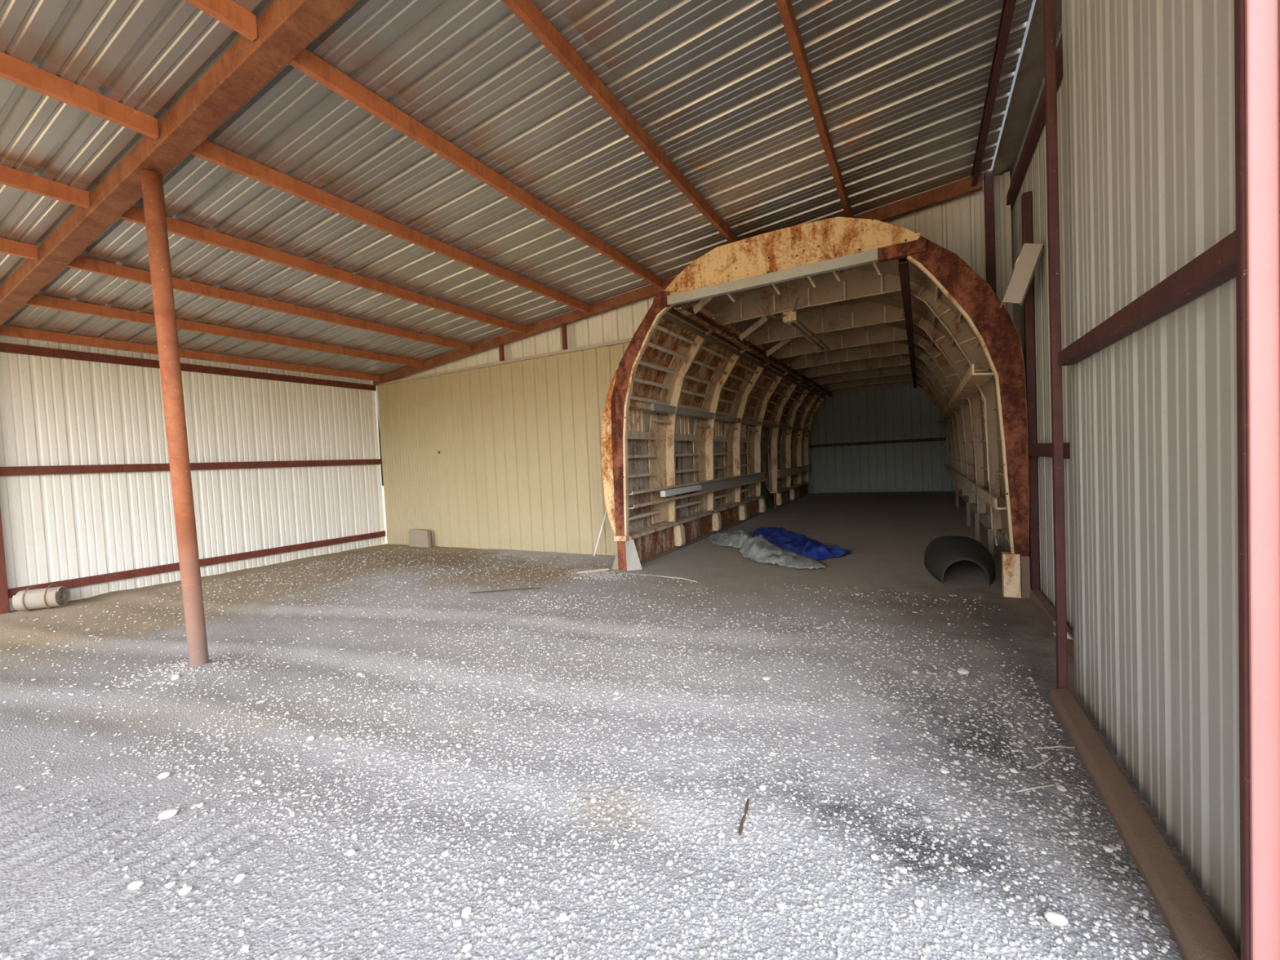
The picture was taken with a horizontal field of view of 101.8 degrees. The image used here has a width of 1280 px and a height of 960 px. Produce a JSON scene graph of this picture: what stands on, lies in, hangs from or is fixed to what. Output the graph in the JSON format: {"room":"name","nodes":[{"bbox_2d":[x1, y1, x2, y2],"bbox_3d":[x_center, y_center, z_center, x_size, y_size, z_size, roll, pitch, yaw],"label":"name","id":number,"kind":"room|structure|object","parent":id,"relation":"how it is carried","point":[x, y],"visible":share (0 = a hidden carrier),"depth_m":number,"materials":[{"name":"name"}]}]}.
{"room":"metal storage shed","nodes":[
{"label":"metal storage shed","id":0,"kind":"room"},
{"bbox_2d":[0,335,386,610],"bbox_3d":[-7.061,-0.219,9.031,0.022,3.630,5.586,-2,2,28],"label":"wall","id":1,"kind":"structure","parent":0,"point":[54,411],"depth_m":8.13,"materials":[{"name":"white metal"}]},
{"bbox_2d":[0,342,376,391],"bbox_3d":[-7.058,-1.858,8.982,0.045,0.116,5.400,-2,2,28],"label":"beam","id":2,"kind":"structure","parent":1,"relation":"attached to","point":[4,347],"depth_m":8.06,"materials":[{"name":"red metal"}]},
{"bbox_2d":[0,458,381,475],"bbox_3d":[-6.981,-0.256,9.039,0.045,0.116,5.400,-2,2,28],"label":"beam","id":3,"kind":"structure","parent":1,"relation":"attached to","point":[56,469],"depth_m":8.05,"materials":[{"name":"red metal"}]},
{"bbox_2d":[8,530,386,598],"bbox_3d":[-6.904,1.324,9.096,0.045,0.116,5.400,-2,2,28],"label":"beam","id":4,"kind":"structure","parent":1,"relation":"attached to","point":[77,582],"depth_m":8.27,"materials":[{"name":"red metal"}]},
{"bbox_2d":[377,342,630,555],"bbox_3d":[-2.572,-0.407,9.762,7.083,3.522,0.024,-2,2,28],"label":"wall","id":5,"kind":"structure","parent":0,"point":[517,466],"depth_m":9.76,"materials":[{"name":"beige metal"}]},
{"bbox_2d":[376,337,631,386],"bbox_3d":[-2.656,-2.165,9.668,7.053,0.050,0.045,-2,2,28],"label":"trim","id":6,"kind":"structure","parent":5,"relation":"attached to","point":[624,340],"depth_m":9.43,"materials":[{"name":"beige metal"}]},
{"bbox_2d":[498,345,504,360],"bbox_3d":[-2.545,-2.334,9.575,0.070,0.280,0.060,-2,2,28],"label":"stub","id":7,"kind":"object","parent":6,"relation":"on","point":[500,347],"visible":1,"depth_m":9.55,"materials":[{"name":"red metal"}]},
{"bbox_2d":[561,324,567,350],"bbox_3d":[-1.291,-2.437,8.891,0.070,0.412,0.060,-2,2,28],"label":"stub","id":8,"kind":"object","parent":6,"relation":"on","point":[564,337],"visible":1,"depth_m":8.87,"materials":[{"name":"red metal"}]},
{"bbox_2d":[373,173,982,386],"bbox_3d":[-0.910,-2.781,8.647,11.100,1.185,0.100,-2,2,28],"label":"rafter","id":9,"kind":"object","parent":5,"relation":"attached to","point":[962,188],"visible":0.74,"depth_m":8.29,"materials":[{"name":"brown metal"}]},
{"bbox_2d":[0,0,1033,375],"bbox_3d":[-0.308,-2.949,10.058,11.528,1.098,24.900,-2,2,28],"label":"ceiling","id":10,"kind":"structure","parent":0,"point":[901,86],"depth_m":4.46,"materials":[{"name":"metal"}]},
{"bbox_2d":[0,237,38,260],"bbox_3d":[-7.075,-2.049,2.709,0.055,0.126,5.265,-2,2,28],"label":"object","id":11,"kind":"structure","parent":10,"relation":"attached to","point":[8,246],"depth_m":4.91,"materials":[{"name":"orange metal"}]},
{"bbox_2d":[0,164,89,208],"bbox_3d":[-5.895,-2.208,2.061,0.055,0.132,5.265,-2,2,28],"label":"beam","id":12,"kind":"structure","parent":10,"relation":"attached to","point":[9,176],"depth_m":4.14,"materials":[{"name":"orange metal"}]},
{"bbox_2d":[0,51,159,139],"bbox_3d":[-4.714,-2.367,1.414,0.055,0.132,5.265,-2,2,28],"label":"beam","id":13,"kind":"structure","parent":10,"relation":"attached to","point":[13,69],"depth_m":3.35,"materials":[{"name":"orange metal"}]},
{"bbox_2d":[0,324,380,381],"bbox_3d":[-6.838,-2.029,8.812,0.055,0.128,5.300,-2,2,28],"label":"beam","id":14,"kind":"structure","parent":10,"relation":"attached to","point":[5,331],"depth_m":7.86,"materials":[{"name":"orange metal"}]},
{"bbox_2d":[185,0,257,40],"bbox_3d":[-3.534,-2.526,0.766,0.055,0.132,5.265,-2,2,28],"label":"beam","id":15,"kind":"structure","parent":10,"relation":"attached to","point":[228,12],"depth_m":2.96,"materials":[{"name":"orange metal"}]},
{"bbox_2d":[25,293,422,367],"bbox_3d":[-5.658,-2.188,8.164,0.055,0.131,5.300,-2,2,28],"label":"beam","id":16,"kind":"structure","parent":10,"relation":"attached to","point":[39,300],"depth_m":7.36,"materials":[{"name":"orange metal"}]},
{"bbox_2d":[66,255,471,351],"bbox_3d":[-4.477,-2.347,7.516,0.055,0.132,5.300,-2,2,28],"label":"beam","id":17,"kind":"structure","parent":10,"relation":"attached to","point":[82,263],"depth_m":6.63,"materials":[{"name":"orange metal"}]},
{"bbox_2d":[120,205,525,333],"bbox_3d":[-3.297,-2.506,6.869,0.055,0.127,5.300,-2,2,28],"label":"beam","id":18,"kind":"structure","parent":10,"relation":"attached to","point":[135,214],"depth_m":5.91,"materials":[{"name":"orange metal"}]},
{"bbox_2d":[190,139,589,313],"bbox_3d":[-2.116,-2.665,6.221,0.055,0.125,5.300,-2,2,28],"label":"beam","id":19,"kind":"structure","parent":10,"relation":"attached to","point":[206,150],"depth_m":5.04,"materials":[{"name":"orange metal"}]},
{"bbox_2d":[288,48,662,288],"bbox_3d":[-0.936,-2.824,5.573,0.055,0.126,5.300,-2,2,28],"label":"rafter","id":20,"kind":"structure","parent":10,"relation":"attached to","point":[306,61],"depth_m":4.27,"materials":[{"name":"orange metal"}]},
{"bbox_2d":[502,0,739,243],"bbox_3d":[0.245,-2.983,4.925,0.055,0.132,5.300,-2,2,28],"label":"beam","id":21,"kind":"structure","parent":10,"relation":"attached to","point":[526,11],"depth_m":3.95,"materials":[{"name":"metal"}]},
{"bbox_2d":[775,0,853,217],"bbox_3d":[1.425,-3.141,4.277,0.055,0.126,5.300,-2,2,28],"label":"beam","id":22,"kind":"structure","parent":10,"relation":"attached to","point":[785,9],"depth_m":4.14,"materials":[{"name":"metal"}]},
{"bbox_2d":[971,0,1016,186],"bbox_3d":[1.283,-3.148,1.249,0.055,0.130,10.755,-2,2,28],"label":"rafter","id":23,"kind":"structure","parent":10,"relation":"attached to","point":[1008,6],"depth_m":4.29,"materials":[{"name":"red paint"}]},
{"bbox_2d":[0,485,1240,959],"bbox_3d":[0.074,1.532,0.055,120.000,0.086,120.000,-2,2,28],"label":"floor","id":24,"kind":"structure","parent":0,"point":[62,897],"depth_m":2.73,"materials":[{"name":"grey gravel"}]},
{"bbox_2d":[0,509,9,613],"bbox_3d":[-8.257,0.027,6.602,0.120,3.470,0.115,-2,2,28],"label":"post","id":25,"kind":"object","parent":24,"relation":"on","point":[4,599],"visible":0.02,"depth_m":6.64,"materials":[{"name":"red metal"}]},
{"bbox_2d":[12,584,69,611],"bbox_3d":[-7.798,1.536,6.784,0.400,0.320,0.350,-4,2,-23],"label":"rolled matting","id":26,"kind":"object","parent":24,"relation":"on","point":[29,600],"visible":1,"depth_m":6.69,"materials":[{"name":"fabric"}]},
{"bbox_2d":[127,880,144,889],"bbox_3d":[-1.941,1.558,1.999,0.054,0.027,0.035,-3,2,-8],"label":"stone","id":27,"kind":"object","parent":24,"relation":"on","point":[134,885],"visible":1,"depth_m":1.99,"materials":[{"name":"stone"}]},
{"bbox_2d":[157,771,170,778],"bbox_3d":[-2.517,1.561,2.748,0.044,0.029,0.049,-2,2,28],"label":"stone","id":28,"kind":"object","parent":24,"relation":"on","point":[164,775],"visible":1,"depth_m":2.74,"materials":[{"name":"stone"}]},
{"bbox_2d":[157,808,178,819],"bbox_3d":[-2.198,1.554,2.423,0.065,0.033,0.068,-2,2,28],"label":"stone","id":29,"kind":"object","parent":24,"relation":"on","point":[168,813],"visible":1,"depth_m":2.41,"materials":[{"name":"stone"}]},
{"bbox_2d":[140,169,208,666],"bbox_3d":[-3.709,-0.370,4.165,0.123,4.003,0.290,-4,2,-23],"label":"post","id":30,"kind":"object","parent":24,"relation":"on","point":[152,184],"visible":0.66,"depth_m":4.12,"materials":[{"name":"brown metal"}]},
{"bbox_2d":[0,0,357,326],"bbox_3d":[-3.544,-2.481,3.879,11.200,1.190,0.170,-2,2,28],"label":"rafter","id":31,"kind":"object","parent":30,"relation":"on","point":[286,28],"visible":0.83,"depth_m":3.63,"materials":[{"name":"brown metal"}]},
{"bbox_2d":[171,674,180,679],"bbox_3d":[-3.625,1.541,4.060,0.055,0.040,0.048,-2,2,28],"label":"stone","id":32,"kind":"object","parent":24,"relation":"on","point":[176,676],"visible":1,"depth_m":4.05,"materials":[{"name":"stone"}]},
{"bbox_2d":[178,884,192,895],"bbox_3d":[-1.716,1.548,1.964,0.034,0.024,0.040,-2,2,28],"label":"stone","id":33,"kind":"object","parent":24,"relation":"on","point":[187,889],"visible":1,"depth_m":1.96,"materials":[{"name":"stone"}]},
{"bbox_2d":[235,872,245,882],"bbox_3d":[-1.549,1.540,2.015,0.032,0.025,0.032,-2,2,28],"label":"stone","id":34,"kind":"object","parent":24,"relation":"on","point":[239,877],"visible":1,"depth_m":2.01,"materials":[{"name":"stone"}]},
{"bbox_2d":[306,735,315,741],"bbox_3d":[-1.944,1.525,3.071,0.048,0.022,0.042,-2,2,28],"label":"stone","id":35,"kind":"object","parent":24,"relation":"on","point":[311,737],"visible":1,"depth_m":3.06,"materials":[{"name":"stone"}]},
{"bbox_2d":[408,528,431,547],"bbox_3d":[-4.552,1.202,10.742,0.598,0.370,0.100,-2,2,28],"label":"leaning board","id":36,"kind":"object","parent":24,"relation":"on","point":[420,538],"visible":1,"depth_m":10.67,"materials":[{"name":"beige wood"}]},
{"bbox_2d":[453,918,462,927],"bbox_3d":[-0.620,1.510,1.772,0.027,0.022,0.028,-2,2,28],"label":"stone","id":37,"kind":"object","parent":24,"relation":"on","point":[458,922],"visible":1,"depth_m":1.76,"materials":[{"name":"stone"}]},
{"bbox_2d":[461,906,471,918],"bbox_3d":[-0.606,1.506,1.813,0.034,0.023,0.043,-2,2,28],"label":"stone","id":38,"kind":"object","parent":24,"relation":"on","point":[466,911],"visible":1,"depth_m":1.80,"materials":[{"name":"stone"}]},
{"bbox_2d":[462,942,471,952],"bbox_3d":[-0.559,1.511,1.683,0.026,0.018,0.031,-2,2,28],"label":"stone","id":39,"kind":"object","parent":24,"relation":"on","point":[467,947],"visible":1,"depth_m":1.68,"materials":[{"name":"stone"}]},
{"bbox_2d":[469,587,542,593],"bbox_3d":[-1.681,1.379,6.506,0.893,0.034,0.059,-3,2,-4],"label":"twig","id":40,"kind":"object","parent":24,"relation":"on","point":[525,588],"visible":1,"depth_m":6.49,"materials":[{"name":"brown wood"}]},
{"bbox_2d":[559,911,567,921],"bbox_3d":[-0.264,1.499,1.785,0.030,0.024,0.029,-2,2,28],"label":"stone","id":41,"kind":"object","parent":24,"relation":"on","point":[562,917],"visible":1,"depth_m":1.78,"materials":[{"name":"stone"}]},
{"bbox_2d":[0,546,1169,959],"bbox_3d":[-2.135,1.436,5.714,10.538,0.095,6.368,-2,2,28],"label":"gravel","id":42,"kind":"object","parent":24,"relation":"on","point":[780,904],"visible":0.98,"depth_m":2.54,"materials":[{"name":"grey gravel"}]},
{"bbox_2d":[576,568,608,573],"bbox_3d":[-0.675,1.302,7.447,0.462,0.038,0.028,-3,2,-12],"label":"twig","id":43,"kind":"object","parent":24,"relation":"on","point":[605,569],"visible":1,"depth_m":7.44,"materials":[{"name":"beige wood"}]},
{"bbox_2d":[593,511,607,555],"bbox_3d":[-0.656,0.885,8.606,0.286,0.731,0.032,-4,2,-23],"label":"pipe","id":44,"kind":"object","parent":24,"relation":"on","point":[606,512],"visible":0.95,"depth_m":8.59,"materials":[{"name":"white plastic"}]},
{"bbox_2d":[633,573,697,582],"bbox_3d":[0.320,1.279,6.855,1.066,0.017,0.090,-1,3,38],"label":"wire piece","id":45,"kind":"object","parent":24,"relation":"on","point":[633,574],"visible":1,"depth_m":6.80,"materials":[{"name":"beige metal"}]},
{"bbox_2d":[684,909,690,916],"bbox_3d":[0.161,1.478,1.775,0.024,0.015,0.024,-2,2,28],"label":"stone","id":46,"kind":"object","parent":24,"relation":"on","point":[686,912],"visible":1,"depth_m":1.77,"materials":[{"name":"stone"}]},
{"bbox_2d":[698,948,705,955],"bbox_3d":[0.195,1.485,1.637,0.020,0.010,0.020,-2,2,28],"label":"stone","id":47,"kind":"object","parent":24,"relation":"on","point":[701,951],"visible":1,"depth_m":1.63,"materials":[{"name":"stone"}]},
{"bbox_2d":[717,831,724,838],"bbox_3d":[0.334,1.458,2.134,0.032,0.017,0.032,-2,2,28],"label":"stone","id":48,"kind":"object","parent":24,"relation":"on","point":[720,834],"visible":1,"depth_m":2.13,"materials":[{"name":"stone"}]},
{"bbox_2d":[738,798,749,835],"bbox_3d":[0.448,1.438,2.227,0.016,0.018,0.223,-2,2,21],"label":"twig","id":49,"kind":"object","parent":24,"relation":"on","point":[748,799],"visible":1,"depth_m":2.21,"materials":[{"name":"brown wood"}]},
{"bbox_2d":[759,784,765,791],"bbox_3d":[0.567,1.425,2.409,0.032,0.021,0.038,-2,2,28],"label":"stone","id":50,"kind":"object","parent":24,"relation":"on","point":[762,787],"visible":1,"depth_m":2.40,"materials":[{"name":"stone"}]},
{"bbox_2d":[703,529,827,568],"bbox_3d":[1.860,1.000,8.511,0.986,0.279,3.498,-3,2,-8],"label":"tarp","id":51,"kind":"object","parent":24,"relation":"on","point":[757,548],"visible":0.98,"depth_m":7.76,"materials":[{"name":"grey plastic"}]},
{"bbox_2d":[762,675,770,679],"bbox_3d":[0.875,1.370,3.593,0.052,0.024,0.050,-2,2,28],"label":"stone","id":52,"kind":"object","parent":24,"relation":"on","point":[766,677],"visible":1,"depth_m":3.58,"materials":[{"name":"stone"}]},
{"bbox_2d":[739,526,850,559],"bbox_3d":[2.436,1.014,8.987,1.353,0.184,3.134,-3,2,-5],"label":"tarp","id":53,"kind":"object","parent":24,"relation":"on","point":[799,544],"visible":0.79,"depth_m":8.42,"materials":[{"name":"blue plastic"}]},
{"bbox_2d":[600,217,1030,598],"bbox_3d":[4.879,-1.244,12.370,5.024,4.227,13.900,-2,2,28],"label":"shell","id":54,"kind":"object","parent":24,"relation":"on","point":[691,397],"visible":0.99,"depth_m":8.26,"materials":[{"name":"brown wood"}]},
{"bbox_2d":[627,408,649,436],"bbox_3d":[-0.085,-0.874,7.864,0.120,0.430,0.770,-2,2,28],"label":"vent","id":55,"kind":"object","parent":54,"relation":"attached to","point":[637,416],"depth_m":7.92,"materials":[{"name":"beige wood"}]},
{"bbox_2d":[660,484,701,497],"bbox_3d":[0.724,0.177,8.869,0.090,0.100,1.550,-2,2,28],"label":"light fixture","id":56,"kind":"object","parent":54,"relation":"attached to","point":[674,491],"depth_m":8.68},
{"bbox_2d":[675,415,695,438],"bbox_3d":[0.748,-0.970,9.405,0.120,0.430,1.000,-2,2,28],"label":"vent","id":57,"kind":"object","parent":54,"relation":"attached to","point":[683,425],"depth_m":9.49,"materials":[{"name":"beige wood"}]},
{"bbox_2d":[694,478,734,493],"bbox_3d":[1.554,0.110,10.608,0.015,0.190,2.300,-2,2,28],"label":"wooden rail","id":58,"kind":"object","parent":54,"relation":"on","point":[729,482],"depth_m":10.59,"materials":[{"name":"grey wood"}]},
{"bbox_2d":[714,420,726,439],"bbox_3d":[1.615,-1.069,11.009,0.120,0.430,0.910,-2,2,28],"label":"vent","id":59,"kind":"object","parent":54,"relation":"attached to","point":[718,428],"depth_m":11.10,"materials":[{"name":"beige wood"}]},
{"bbox_2d":[740,424,749,440],"bbox_3d":[2.452,-1.166,12.559,0.120,0.430,0.880,-2,2,28],"label":"vent","id":60,"kind":"object","parent":54,"relation":"attached to","point":[744,428],"depth_m":12.66,"materials":[{"name":"beige wood"}]},
{"bbox_2d":[733,473,764,484],"bbox_3d":[2.693,-0.021,12.716,0.015,0.190,2.500,-2,2,28],"label":"wooden rail","id":61,"kind":"object","parent":54,"relation":"on","point":[743,479],"depth_m":12.55,"materials":[{"name":"grey wood"}]},
{"bbox_2d":[759,303,786,319],"bbox_3d":[1.949,-2.444,7.618,0.038,0.140,0.749,-1,3,43],"label":"hanging chain","id":62,"kind":"object","parent":54,"relation":"hanging from","point":[770,314],"visible":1,"depth_m":7.56,"materials":[{"name":"metal"}]},
{"bbox_2d":[777,466,809,477],"bbox_3d":[5.162,-0.304,17.284,0.015,0.190,4.900,-2,2,28],"label":"wooden rail","id":63,"kind":"object","parent":54,"relation":"on","point":[789,470],"depth_m":16.78,"materials":[{"name":"wood"}]},
{"bbox_2d":[791,297,798,311],"bbox_3d":[2.243,-2.505,7.512,0.036,0.080,0.652,-2,2,11],"label":"hanging chain","id":64,"kind":"object","parent":54,"relation":"hanging from","point":[797,300],"visible":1,"depth_m":7.39,"materials":[{"name":"metal"}]},
{"bbox_2d":[782,310,830,351],"bbox_3d":[2.987,-2.577,9.166,0.202,0.180,2.983,-2,2,29],"label":"hanging rail","id":65,"kind":"object","parent":54,"relation":"hanging from","point":[791,317],"visible":0.84,"depth_m":8.55,"materials":[{"name":"wood"}]},
{"bbox_2d":[944,463,1006,509],"bbox_3d":[7.021,-0.115,11.339,0.200,0.120,13.400,-2,2,28],"label":"wooden rail","id":66,"kind":"object","parent":54,"relation":"on","point":[995,495],"depth_m":7.40,"materials":[{"name":"wood"}]},
{"bbox_2d":[983,169,996,294],"bbox_3d":[4.029,-2.640,5.981,0.085,1.753,0.100,-2,2,28],"label":"wall column","id":67,"kind":"structure","parent":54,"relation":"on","point":[988,191],"depth_m":5.93,"materials":[{"name":"brown metal"}]},
{"bbox_2d":[870,853,878,861],"bbox_3d":[0.890,1.431,1.974,0.028,0.019,0.030,-2,2,8],"label":"stone","id":68,"kind":"object","parent":24,"relation":"on","point":[873,856],"visible":1,"depth_m":1.97,"materials":[{"name":"stone"}]},
{"bbox_2d":[914,898,923,907],"bbox_3d":[0.947,1.437,1.767,0.029,0.014,0.029,-2,2,28],"label":"stone","id":69,"kind":"object","parent":24,"relation":"on","point":[918,903],"visible":1,"depth_m":1.76,"materials":[{"name":"stone"}]},
{"bbox_2d":[940,768,947,773],"bbox_3d":[1.437,1.375,2.458,0.033,0.017,0.035,-2,2,28],"label":"stone","id":70,"kind":"object","parent":24,"relation":"on","point":[942,770],"visible":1,"depth_m":2.45,"materials":[{"name":"stone"}]},
{"bbox_2d":[924,535,995,586],"bbox_3d":[4.224,0.918,6.939,0.771,0.363,2.604,-2,2,28],"label":"pipe","id":71,"kind":"object","parent":24,"relation":"on","point":[942,552],"visible":1,"depth_m":6.16,"materials":[{"name":"black plastic"}]},
{"bbox_2d":[957,667,969,674],"bbox_3d":[2.207,1.305,3.550,0.068,0.038,0.081,-2,2,28],"label":"stone","id":72,"kind":"object","parent":24,"relation":"on","point":[961,670],"visible":1,"depth_m":3.53,"materials":[{"name":"stone"}]},
{"bbox_2d":[1021,191,1039,590],"bbox_3d":[3.908,-0.811,5.203,0.070,4.030,0.100,-2,2,28],"label":"wall column","id":73,"kind":"structure","parent":24,"relation":"on","point":[1026,197],"depth_m":5.16,"materials":[{"name":"red paint"}]},
{"bbox_2d":[1016,784,1053,792],"bbox_3d":[1.755,1.361,2.297,0.201,0.026,0.026,-3,2,-12],"label":"stalk","id":74,"kind":"object","parent":24,"relation":"on","point":[1049,784],"visible":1,"depth_m":2.29,"materials":[{"name":"beige"}]},
{"bbox_2d":[1031,755,1053,768],"bbox_3d":[1.935,1.345,2.486,0.202,0.026,0.026,-4,2,-29],"label":"stalk","id":75,"kind":"object","parent":24,"relation":"on","point":[1050,757],"visible":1,"depth_m":2.46,"materials":[{"name":"beige"}]},
{"bbox_2d":[1029,586,1074,661],"bbox_3d":[3.578,1.172,4.542,0.080,0.090,3.150,-2,2,29],"label":"rail","id":76,"kind":"object","parent":24,"relation":"on","point":[1043,606],"visible":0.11,"depth_m":4.51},
{"bbox_2d":[1034,746,1074,749],"bbox_3d":[2.073,1.335,2.593,0.201,0.026,0.025,-3,2,0],"label":"stalk","id":77,"kind":"object","parent":24,"relation":"on","point":[1051,746],"visible":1,"depth_m":2.59,"materials":[{"name":"beige"}]},
{"bbox_2d":[1043,0,1067,688],"bbox_3d":[2.445,-0.914,3.062,0.045,4.530,0.060,-2,2,28],"label":"post","id":78,"kind":"object","parent":24,"relation":"on","point":[1049,14],"visible":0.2,"depth_m":3.05,"materials":[{"name":"brown metal"}]},
{"bbox_2d":[1043,911,1068,925],"bbox_3d":[1.336,1.409,1.670,0.063,0.026,0.045,-2,2,28],"label":"stone","id":79,"kind":"object","parent":24,"relation":"on","point":[1054,917],"visible":1,"depth_m":1.66,"materials":[{"name":"stone"}]},
{"bbox_2d":[1048,688,1239,959],"bbox_3d":[2.055,1.338,2.245,0.135,0.090,1.950,-2,2,28],"label":"base board","id":80,"kind":"object","parent":24,"relation":"on","point":[1194,930],"visible":0.98,"depth_m":1.89,"materials":[{"name":"brown wood"}]},
{"bbox_2d":[1234,0,1250,959],"bbox_3d":[1.506,-0.820,1.274,0.057,4.500,0.036,-2,2,28],"label":"post","id":81,"kind":"object","parent":24,"relation":"on","point":[1239,5],"visible":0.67,"depth_m":1.31,"materials":[{"name":"brown metal"}]},
{"bbox_2d":[384,171,1013,385],"bbox_3d":[-0.631,-1.637,8.768,11.344,3.560,0.032,-2,2,28],"label":"wall","id":82,"kind":"structure","parent":0,"point":[957,225],"depth_m":6.38,"materials":[{"name":"beige metal"}]},
{"bbox_2d":[760,426,773,498],"bbox_3d":[2.328,-1.145,14.836,0.032,4.158,13.400,-2,2,28],"label":"wall","id":83,"kind":"structure","parent":0,"point":[765,491],"depth_m":18.60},
{"bbox_2d":[807,384,955,493],"bbox_3d":[8.158,-1.866,19.319,6.020,4.713,0.032,-2,2,28],"label":"wall","id":84,"kind":"structure","parent":0,"point":[902,412],"depth_m":19.02,"materials":[{"name":"grey metal"}]},
{"bbox_2d":[808,437,946,447],"bbox_3d":[8.162,-1.352,19.269,5.850,0.110,0.070,-2,2,28],"label":"beam","id":85,"kind":"structure","parent":84,"relation":"attached to","point":[933,438],"depth_m":18.93,"materials":[{"name":"metal"}]},
{"bbox_2d":[955,22,1073,631],"bbox_3d":[6.800,-1.501,10.461,0.020,4.750,17.000,-2,2,28],"label":"wall","id":86,"kind":"structure","parent":0,"point":[1034,180],"depth_m":4.77,"materials":[{"name":"grey metal"}]},
{"bbox_2d":[999,243,1044,307],"bbox_3d":[3.523,-1.872,4.802,0.321,0.542,0.255,-2,2,28],"label":"flashing","id":87,"kind":"object","parent":86,"relation":"attached to","point":[1029,255],"visible":1,"depth_m":4.71,"materials":[{"name":"beige metal"}]},
{"bbox_2d":[992,0,1062,177],"bbox_3d":[4.840,-3.637,7.176,0.268,0.100,24.800,-2,2,28],"label":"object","id":88,"kind":"structure","parent":86,"relation":"attached to","point":[1030,73],"depth_m":4.64,"materials":[{"name":"grey metal"}]},
{"bbox_2d":[1006,33,1062,211],"bbox_3d":[4.544,-3.258,6.506,0.070,0.100,7.900,-2,2,28],"label":"beam","id":89,"kind":"structure","parent":86,"relation":"attached to","point":[1037,122],"depth_m":4.73,"materials":[{"name":"brown metal"}]},
{"bbox_2d":[1027,442,1070,458],"bbox_3d":[3.337,-0.237,4.130,0.080,0.115,2.250,-2,2,28],"label":"beam","id":90,"kind":"structure","parent":86,"relation":"attached to","point":[1043,450],"depth_m":4.45,"materials":[{"name":"brown metal"}]},
{"bbox_2d":[1062,0,1240,950],"bbox_3d":[2.082,-0.946,2.192,0.020,4.690,2.130,-2,2,28],"label":"wall","id":91,"kind":"structure","parent":0,"point":[1149,90],"depth_m":1.98,"materials":[{"name":"grey metal"}]},
{"bbox_2d":[1057,230,1235,366],"bbox_3d":[2.007,-0.650,2.156,0.075,0.080,1.965,-2,2,28],"label":"beam","id":92,"kind":"structure","parent":91,"relation":"attached to","point":[1216,265],"depth_m":1.74,"materials":[{"name":"brown metal"}]},
{"bbox_2d":[1244,0,1279,959],"bbox_3d":[1.549,-0.810,1.230,0.168,4.520,0.080,-2,2,28],"label":"door frame","id":93,"kind":"structure","parent":91,"relation":"attached to","point":[1262,17],"depth_m":1.27,"materials":[{"name":"pink metal"}]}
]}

